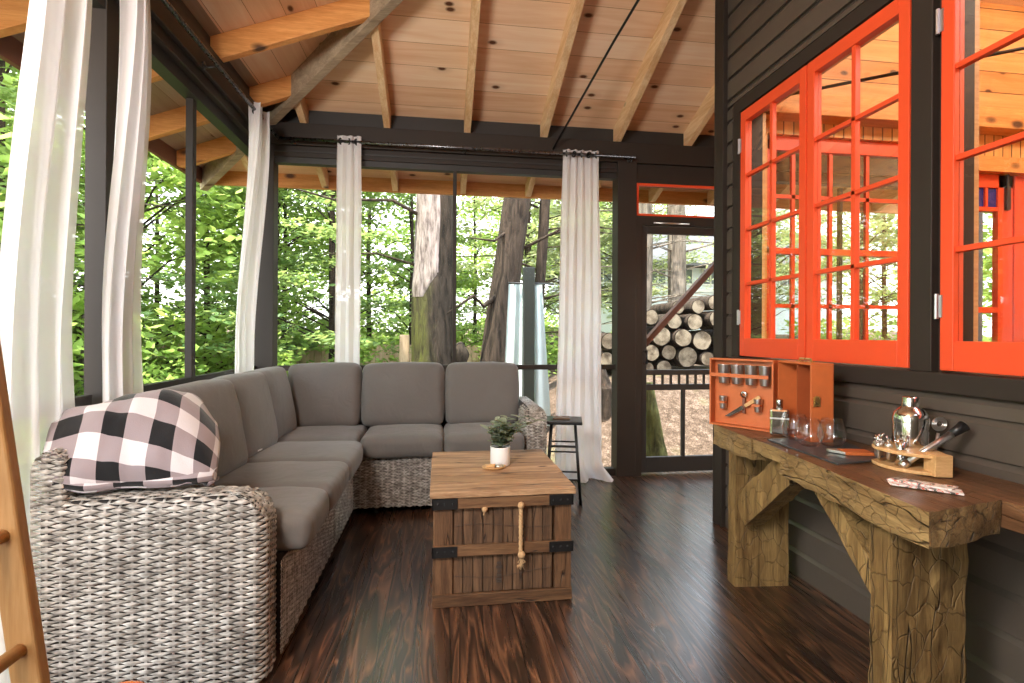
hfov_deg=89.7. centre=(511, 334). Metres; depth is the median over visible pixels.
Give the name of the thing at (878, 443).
spout
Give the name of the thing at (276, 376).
cushion
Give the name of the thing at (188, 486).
cushion
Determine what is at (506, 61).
ceiling
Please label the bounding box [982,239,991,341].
leafy tree
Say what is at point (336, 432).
seat cushion
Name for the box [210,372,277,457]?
cushion
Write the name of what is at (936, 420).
strainer
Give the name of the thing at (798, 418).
glass
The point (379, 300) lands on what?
tree
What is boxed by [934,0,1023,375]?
window
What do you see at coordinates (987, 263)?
leafy tree
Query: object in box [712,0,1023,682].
wall
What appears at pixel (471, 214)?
leafy tree
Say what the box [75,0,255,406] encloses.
window frame
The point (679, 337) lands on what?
log
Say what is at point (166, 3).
curtain rod
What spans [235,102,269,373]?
sheer curtain
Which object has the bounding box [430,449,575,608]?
wooden chest
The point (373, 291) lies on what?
leafy tree
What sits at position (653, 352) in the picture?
log
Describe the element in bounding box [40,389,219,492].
plaid pillow
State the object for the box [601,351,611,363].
log
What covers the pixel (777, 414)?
flask
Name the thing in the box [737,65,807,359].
window
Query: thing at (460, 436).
seat cushion
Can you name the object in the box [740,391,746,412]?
bottle opener
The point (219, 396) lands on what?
cushion
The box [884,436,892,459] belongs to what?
spout
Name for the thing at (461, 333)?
leafy shrub
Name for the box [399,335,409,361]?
timber post
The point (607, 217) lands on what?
tree
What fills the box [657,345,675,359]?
log
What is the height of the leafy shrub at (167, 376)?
1.614 m
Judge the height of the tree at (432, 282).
7.800 m
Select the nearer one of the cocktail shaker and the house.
the cocktail shaker
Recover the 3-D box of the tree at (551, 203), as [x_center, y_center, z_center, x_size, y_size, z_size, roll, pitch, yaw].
[1.367,-2.575,14.008,3.573,6.562,4.558,0,0,34]
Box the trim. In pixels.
[762,0,979,341]
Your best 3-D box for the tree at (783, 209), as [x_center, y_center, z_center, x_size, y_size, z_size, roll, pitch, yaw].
[8.333,-2.473,16.832,3.587,6.240,4.104,0,0,-30]
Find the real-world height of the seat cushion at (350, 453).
0.178 m
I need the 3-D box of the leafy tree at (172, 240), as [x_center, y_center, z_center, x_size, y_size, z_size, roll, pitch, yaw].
[-6.731,-2.128,12.598,5.680,7.118,4.345,0,0,-44]
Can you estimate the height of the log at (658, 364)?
0.244 m
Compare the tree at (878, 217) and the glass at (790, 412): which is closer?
the glass at (790, 412)
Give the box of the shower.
[508,267,553,401]
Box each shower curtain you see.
[505,284,521,395]
[534,285,550,425]
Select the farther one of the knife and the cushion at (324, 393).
the cushion at (324, 393)
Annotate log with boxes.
[601,333,611,348]
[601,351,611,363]
[602,349,611,353]
[647,309,657,324]
[647,314,681,328]
[647,326,670,345]
[647,344,658,360]
[647,362,653,369]
[648,359,671,369]
[650,301,683,313]
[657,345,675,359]
[660,346,697,367]
[666,329,691,346]
[677,314,702,329]
[678,300,704,314]
[688,295,713,310]
[688,330,711,349]
[695,330,712,346]
[695,348,712,353]
[695,351,712,365]
[698,311,712,326]
[700,327,712,329]
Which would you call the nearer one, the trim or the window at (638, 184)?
the trim
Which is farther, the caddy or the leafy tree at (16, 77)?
the leafy tree at (16, 77)
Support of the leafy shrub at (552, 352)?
on the ground
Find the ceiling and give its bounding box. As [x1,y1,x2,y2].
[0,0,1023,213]
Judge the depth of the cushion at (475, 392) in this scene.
3.85 m
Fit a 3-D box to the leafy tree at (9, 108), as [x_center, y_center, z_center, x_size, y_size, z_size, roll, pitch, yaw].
[-13.214,-2.510,13.966,4.144,7.382,5.933,0,0,22]
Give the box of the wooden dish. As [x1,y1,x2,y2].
[482,463,505,469]
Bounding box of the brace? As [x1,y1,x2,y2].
[647,261,713,345]
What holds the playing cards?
on the console table
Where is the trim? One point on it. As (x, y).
(977, 2)
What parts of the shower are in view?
post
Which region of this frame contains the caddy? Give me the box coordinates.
[872,441,952,477]
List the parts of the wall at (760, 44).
window casing, window sill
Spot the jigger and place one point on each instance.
(901, 445)
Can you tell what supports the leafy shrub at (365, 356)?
on the ground
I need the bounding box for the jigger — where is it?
[894,440,907,465]
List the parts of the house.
pane, pane, pane, pane, pane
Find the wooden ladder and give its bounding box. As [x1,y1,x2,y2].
[0,341,50,682]
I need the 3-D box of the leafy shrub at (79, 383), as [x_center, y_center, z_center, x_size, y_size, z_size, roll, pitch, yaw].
[-5.712,0.933,6.062,2.051,1.798,2.388,0,0,38]
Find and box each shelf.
[872,441,944,458]
[872,456,931,475]
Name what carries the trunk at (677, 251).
on the ground
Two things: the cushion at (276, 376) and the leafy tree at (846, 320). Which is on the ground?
the leafy tree at (846, 320)
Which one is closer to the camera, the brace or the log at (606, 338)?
the brace
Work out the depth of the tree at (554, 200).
16.68 m
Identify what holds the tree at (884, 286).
on the ground
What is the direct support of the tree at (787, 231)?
on the ground
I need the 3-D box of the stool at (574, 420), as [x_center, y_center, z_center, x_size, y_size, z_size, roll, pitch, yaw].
[0.374,0.910,3.759,0.271,0.586,0.261,0,0,6]
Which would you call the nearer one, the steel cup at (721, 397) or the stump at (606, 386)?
the steel cup at (721, 397)
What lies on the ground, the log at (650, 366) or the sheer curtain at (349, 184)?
the log at (650, 366)
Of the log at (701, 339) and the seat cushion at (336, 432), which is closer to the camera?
the seat cushion at (336, 432)
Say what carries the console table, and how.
on the floor
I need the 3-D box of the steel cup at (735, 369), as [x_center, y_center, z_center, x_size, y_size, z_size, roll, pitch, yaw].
[1.105,0.197,2.526,0.061,0.094,0.061,0,0,-41]
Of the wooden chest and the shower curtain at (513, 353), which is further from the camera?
the shower curtain at (513, 353)
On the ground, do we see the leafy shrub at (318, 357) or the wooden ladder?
the leafy shrub at (318, 357)
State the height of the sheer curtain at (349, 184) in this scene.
2.710 m
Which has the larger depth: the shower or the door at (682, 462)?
the shower
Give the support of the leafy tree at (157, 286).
on the ground
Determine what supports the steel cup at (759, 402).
in the case at (806, 388)
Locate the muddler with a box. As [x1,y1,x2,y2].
[898,421,969,467]
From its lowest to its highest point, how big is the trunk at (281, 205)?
9.102 m
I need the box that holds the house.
[547,233,850,334]
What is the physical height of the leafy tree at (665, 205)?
8.484 m
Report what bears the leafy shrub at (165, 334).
on the ground
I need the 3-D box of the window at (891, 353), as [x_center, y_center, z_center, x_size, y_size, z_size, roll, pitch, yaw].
[1.506,-0.599,2.256,0.042,1.457,0.557,0,0,-8]
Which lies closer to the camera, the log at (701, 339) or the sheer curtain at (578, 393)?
the sheer curtain at (578, 393)
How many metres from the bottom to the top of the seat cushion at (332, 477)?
0.181 m
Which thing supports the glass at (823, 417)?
on the slate board
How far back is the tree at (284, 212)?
11.31 m
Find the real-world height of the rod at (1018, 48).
0.350 m
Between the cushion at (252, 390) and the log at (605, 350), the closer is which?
the cushion at (252, 390)
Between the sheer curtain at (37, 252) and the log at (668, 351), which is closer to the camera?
the sheer curtain at (37, 252)
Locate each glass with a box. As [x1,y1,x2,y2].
[781,412,809,440]
[794,418,823,446]
[816,417,847,446]
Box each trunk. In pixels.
[72,161,184,393]
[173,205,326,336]
[456,199,611,346]
[521,233,611,329]
[599,203,711,324]
[647,204,713,330]
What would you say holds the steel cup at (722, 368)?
in the case at (806, 388)
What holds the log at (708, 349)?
on the ground
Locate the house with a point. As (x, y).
(694, 273)
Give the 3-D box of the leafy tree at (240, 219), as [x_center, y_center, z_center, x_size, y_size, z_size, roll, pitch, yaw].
[-4.753,-2.076,10.244,4.058,7.445,5.800,0,0,42]
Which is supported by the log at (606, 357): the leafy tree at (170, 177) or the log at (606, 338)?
the log at (606, 338)
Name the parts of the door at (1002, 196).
pane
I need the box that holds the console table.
[713,424,1023,682]
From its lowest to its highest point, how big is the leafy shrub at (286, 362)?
1.891 m
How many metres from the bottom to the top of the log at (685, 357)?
0.331 m
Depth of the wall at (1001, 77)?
3.35 m
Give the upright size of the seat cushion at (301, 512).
0.179 m
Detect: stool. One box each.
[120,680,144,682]
[544,416,581,504]
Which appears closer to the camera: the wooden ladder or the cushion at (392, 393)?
the wooden ladder
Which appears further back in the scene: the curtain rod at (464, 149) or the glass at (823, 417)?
the curtain rod at (464, 149)
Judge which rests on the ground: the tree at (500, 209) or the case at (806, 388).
the tree at (500, 209)
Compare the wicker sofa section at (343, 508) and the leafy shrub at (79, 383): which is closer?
the wicker sofa section at (343, 508)
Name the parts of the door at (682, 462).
frame, handle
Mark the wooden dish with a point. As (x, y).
(498, 466)
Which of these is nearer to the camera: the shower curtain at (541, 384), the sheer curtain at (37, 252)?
the sheer curtain at (37, 252)
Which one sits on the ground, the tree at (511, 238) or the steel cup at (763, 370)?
the tree at (511, 238)
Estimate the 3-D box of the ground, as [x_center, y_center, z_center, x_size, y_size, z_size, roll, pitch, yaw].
[-1.089,0.395,14.994,46.000,2.800,46.000,0,0,-8]
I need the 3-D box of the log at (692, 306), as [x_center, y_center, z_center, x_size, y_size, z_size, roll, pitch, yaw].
[2.789,-0.425,8.355,0.223,0.224,0.904,0,0,-10]
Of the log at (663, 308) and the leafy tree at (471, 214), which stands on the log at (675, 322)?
the log at (663, 308)
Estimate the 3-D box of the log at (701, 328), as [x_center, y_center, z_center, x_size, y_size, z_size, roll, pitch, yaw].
[3.379,-0.185,8.441,0.263,0.267,0.904,0,0,-6]
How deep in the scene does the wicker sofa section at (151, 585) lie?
1.71 m
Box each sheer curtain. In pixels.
[0,0,91,682]
[102,0,151,401]
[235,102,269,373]
[335,135,361,364]
[555,149,612,482]
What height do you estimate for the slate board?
0.006 m
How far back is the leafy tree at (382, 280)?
11.53 m
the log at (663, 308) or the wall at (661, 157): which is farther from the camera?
the log at (663, 308)
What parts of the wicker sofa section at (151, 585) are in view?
backrest, armrest, panel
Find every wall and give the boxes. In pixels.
[254,109,982,476]
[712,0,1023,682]
[764,2,1023,337]
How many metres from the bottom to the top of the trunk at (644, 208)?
8.361 m
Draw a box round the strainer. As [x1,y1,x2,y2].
[931,417,946,449]
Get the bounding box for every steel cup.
[718,364,730,382]
[719,395,726,408]
[731,364,743,383]
[744,365,757,384]
[754,399,762,412]
[758,366,771,385]
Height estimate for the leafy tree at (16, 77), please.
8.266 m
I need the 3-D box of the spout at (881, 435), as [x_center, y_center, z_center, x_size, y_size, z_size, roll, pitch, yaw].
[1.316,0.393,1.840,0.023,0.084,0.023,0,0,12]
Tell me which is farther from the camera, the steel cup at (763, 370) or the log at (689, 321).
the log at (689, 321)
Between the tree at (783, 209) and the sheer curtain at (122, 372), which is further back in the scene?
the tree at (783, 209)
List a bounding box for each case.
[709,357,833,441]
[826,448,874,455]
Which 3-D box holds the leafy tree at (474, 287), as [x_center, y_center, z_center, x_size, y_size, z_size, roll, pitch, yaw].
[-0.862,-1.768,13.559,4.506,6.366,3.870,0,0,-12]
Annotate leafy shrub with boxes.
[72,319,155,395]
[74,365,83,395]
[142,348,208,383]
[145,318,234,367]
[152,344,481,372]
[218,330,305,376]
[228,341,299,367]
[306,323,398,364]
[456,318,483,361]
[471,309,558,376]
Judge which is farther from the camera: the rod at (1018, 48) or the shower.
the shower
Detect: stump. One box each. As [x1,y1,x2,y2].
[601,369,611,420]
[646,382,667,455]
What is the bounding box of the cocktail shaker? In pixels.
[891,396,929,462]
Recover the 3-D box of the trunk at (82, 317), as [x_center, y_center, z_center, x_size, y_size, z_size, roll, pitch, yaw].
[-6.116,-3.220,7.551,3.246,9.222,0.661,0,0,-8]
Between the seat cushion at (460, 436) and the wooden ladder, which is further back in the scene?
the seat cushion at (460, 436)
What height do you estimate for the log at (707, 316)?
0.259 m
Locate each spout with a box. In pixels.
[873,433,880,455]
[874,434,882,458]
[879,433,884,454]
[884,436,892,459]
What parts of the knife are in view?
blade, handle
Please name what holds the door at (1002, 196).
in the wall at (1001, 77)
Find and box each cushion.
[109,485,190,493]
[158,379,247,486]
[204,461,348,510]
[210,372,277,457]
[243,366,296,437]
[246,486,328,550]
[247,441,362,479]
[277,424,366,441]
[288,362,362,426]
[360,424,443,458]
[361,362,444,426]
[444,422,524,451]
[445,362,518,423]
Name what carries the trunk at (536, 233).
on the ground
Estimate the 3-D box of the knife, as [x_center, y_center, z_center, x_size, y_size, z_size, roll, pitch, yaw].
[1.120,0.350,2.505,0.008,0.117,0.177,0,0,-41]
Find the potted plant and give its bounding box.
[480,414,545,466]
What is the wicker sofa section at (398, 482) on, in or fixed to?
on the floor
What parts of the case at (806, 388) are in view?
lid panel, carry handle, box panel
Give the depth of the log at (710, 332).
8.11 m
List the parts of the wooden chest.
corner post, rail, rail, rail, rope handle, corner post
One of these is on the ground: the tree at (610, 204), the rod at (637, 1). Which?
the tree at (610, 204)
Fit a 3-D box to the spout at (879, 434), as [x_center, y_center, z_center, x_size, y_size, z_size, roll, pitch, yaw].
[1.290,0.393,1.821,0.023,0.084,0.023,0,0,34]
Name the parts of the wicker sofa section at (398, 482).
panel, backrest, armrest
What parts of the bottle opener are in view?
handle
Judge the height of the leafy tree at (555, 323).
8.498 m
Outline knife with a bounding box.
[725,396,760,415]
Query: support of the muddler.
on the caddy
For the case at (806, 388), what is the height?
0.353 m
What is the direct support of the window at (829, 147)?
in the wall at (1001, 77)
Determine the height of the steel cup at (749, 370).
0.094 m
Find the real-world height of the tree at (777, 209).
5.782 m
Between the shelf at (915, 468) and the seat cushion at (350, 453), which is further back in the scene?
the seat cushion at (350, 453)
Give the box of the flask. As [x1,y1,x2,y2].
[770,399,788,435]
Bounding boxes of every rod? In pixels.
[161,0,278,138]
[278,136,635,162]
[552,0,639,149]
[791,46,1023,95]
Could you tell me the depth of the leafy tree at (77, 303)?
6.11 m
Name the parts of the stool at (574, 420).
leg, seat, leg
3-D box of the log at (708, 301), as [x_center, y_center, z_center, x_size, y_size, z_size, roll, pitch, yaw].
[3.025,-0.483,8.319,0.228,0.231,0.904,0,0,-10]
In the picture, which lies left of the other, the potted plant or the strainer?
the potted plant
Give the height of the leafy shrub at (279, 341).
1.502 m
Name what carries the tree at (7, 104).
on the ground
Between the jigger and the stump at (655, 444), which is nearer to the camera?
the jigger
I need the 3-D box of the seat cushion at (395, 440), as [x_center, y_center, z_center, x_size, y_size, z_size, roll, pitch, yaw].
[-0.757,0.741,3.636,0.567,0.180,0.591,0,0,-8]
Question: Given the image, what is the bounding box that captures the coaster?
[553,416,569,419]
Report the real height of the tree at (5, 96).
7.845 m
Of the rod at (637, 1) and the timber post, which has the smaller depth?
the rod at (637, 1)
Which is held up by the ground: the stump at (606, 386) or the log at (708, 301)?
the stump at (606, 386)
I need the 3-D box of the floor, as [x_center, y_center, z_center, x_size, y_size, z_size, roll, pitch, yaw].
[1.636,1.238,1.613,6.700,0.060,5.940,0,0,-8]
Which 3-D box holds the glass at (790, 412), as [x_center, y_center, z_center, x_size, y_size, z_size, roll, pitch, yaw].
[1.206,0.394,2.191,0.106,0.110,0.106,0,0,-6]
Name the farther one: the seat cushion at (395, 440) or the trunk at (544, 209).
the trunk at (544, 209)
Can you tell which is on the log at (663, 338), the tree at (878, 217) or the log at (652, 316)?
the log at (652, 316)
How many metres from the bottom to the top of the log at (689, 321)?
0.251 m
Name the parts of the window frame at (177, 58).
rail, post, rail, header moulding, rail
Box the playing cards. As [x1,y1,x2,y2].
[886,477,963,495]
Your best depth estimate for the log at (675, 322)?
7.83 m
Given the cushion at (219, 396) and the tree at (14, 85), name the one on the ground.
the tree at (14, 85)
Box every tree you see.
[0,58,218,389]
[0,62,145,393]
[0,68,155,325]
[0,71,314,391]
[5,69,243,377]
[5,85,84,271]
[8,108,84,287]
[75,124,237,361]
[75,155,317,380]
[143,182,403,383]
[145,166,328,357]
[159,181,456,360]
[171,189,328,358]
[182,188,366,354]
[278,190,472,362]
[279,192,409,357]
[296,189,469,373]
[318,192,490,370]
[386,197,493,338]
[397,196,555,344]
[447,197,611,361]
[456,196,560,353]
[456,196,611,318]
[458,196,560,336]
[521,200,611,305]
[522,200,611,314]
[523,201,611,332]
[547,202,706,308]
[549,201,713,301]
[653,204,666,213]
[696,209,826,308]
[699,209,849,303]
[709,209,823,315]
[776,211,985,339]
[780,212,991,341]
[797,213,897,339]
[883,212,991,341]
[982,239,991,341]
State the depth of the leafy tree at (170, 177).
7.67 m
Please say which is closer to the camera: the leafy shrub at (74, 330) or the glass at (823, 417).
the glass at (823, 417)
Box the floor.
[180,470,869,682]
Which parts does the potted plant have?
pot, stem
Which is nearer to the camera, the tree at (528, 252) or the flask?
the flask
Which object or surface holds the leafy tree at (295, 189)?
on the ground
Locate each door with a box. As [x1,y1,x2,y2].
[635,222,713,475]
[978,174,1023,341]
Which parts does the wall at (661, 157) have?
post, rail, header moulding, rail, rail, post, post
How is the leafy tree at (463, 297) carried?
on the ground
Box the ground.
[145,328,989,466]
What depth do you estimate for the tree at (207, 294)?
8.40 m
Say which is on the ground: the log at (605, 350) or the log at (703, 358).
the log at (703, 358)
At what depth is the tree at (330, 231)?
8.26 m
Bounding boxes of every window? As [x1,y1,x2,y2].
[637,183,713,217]
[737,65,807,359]
[767,135,897,339]
[806,0,911,367]
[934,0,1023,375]
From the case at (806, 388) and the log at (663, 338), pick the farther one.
the log at (663, 338)
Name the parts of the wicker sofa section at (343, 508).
panel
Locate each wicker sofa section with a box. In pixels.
[30,447,334,682]
[332,421,369,545]
[353,396,546,512]
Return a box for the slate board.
[767,437,883,464]

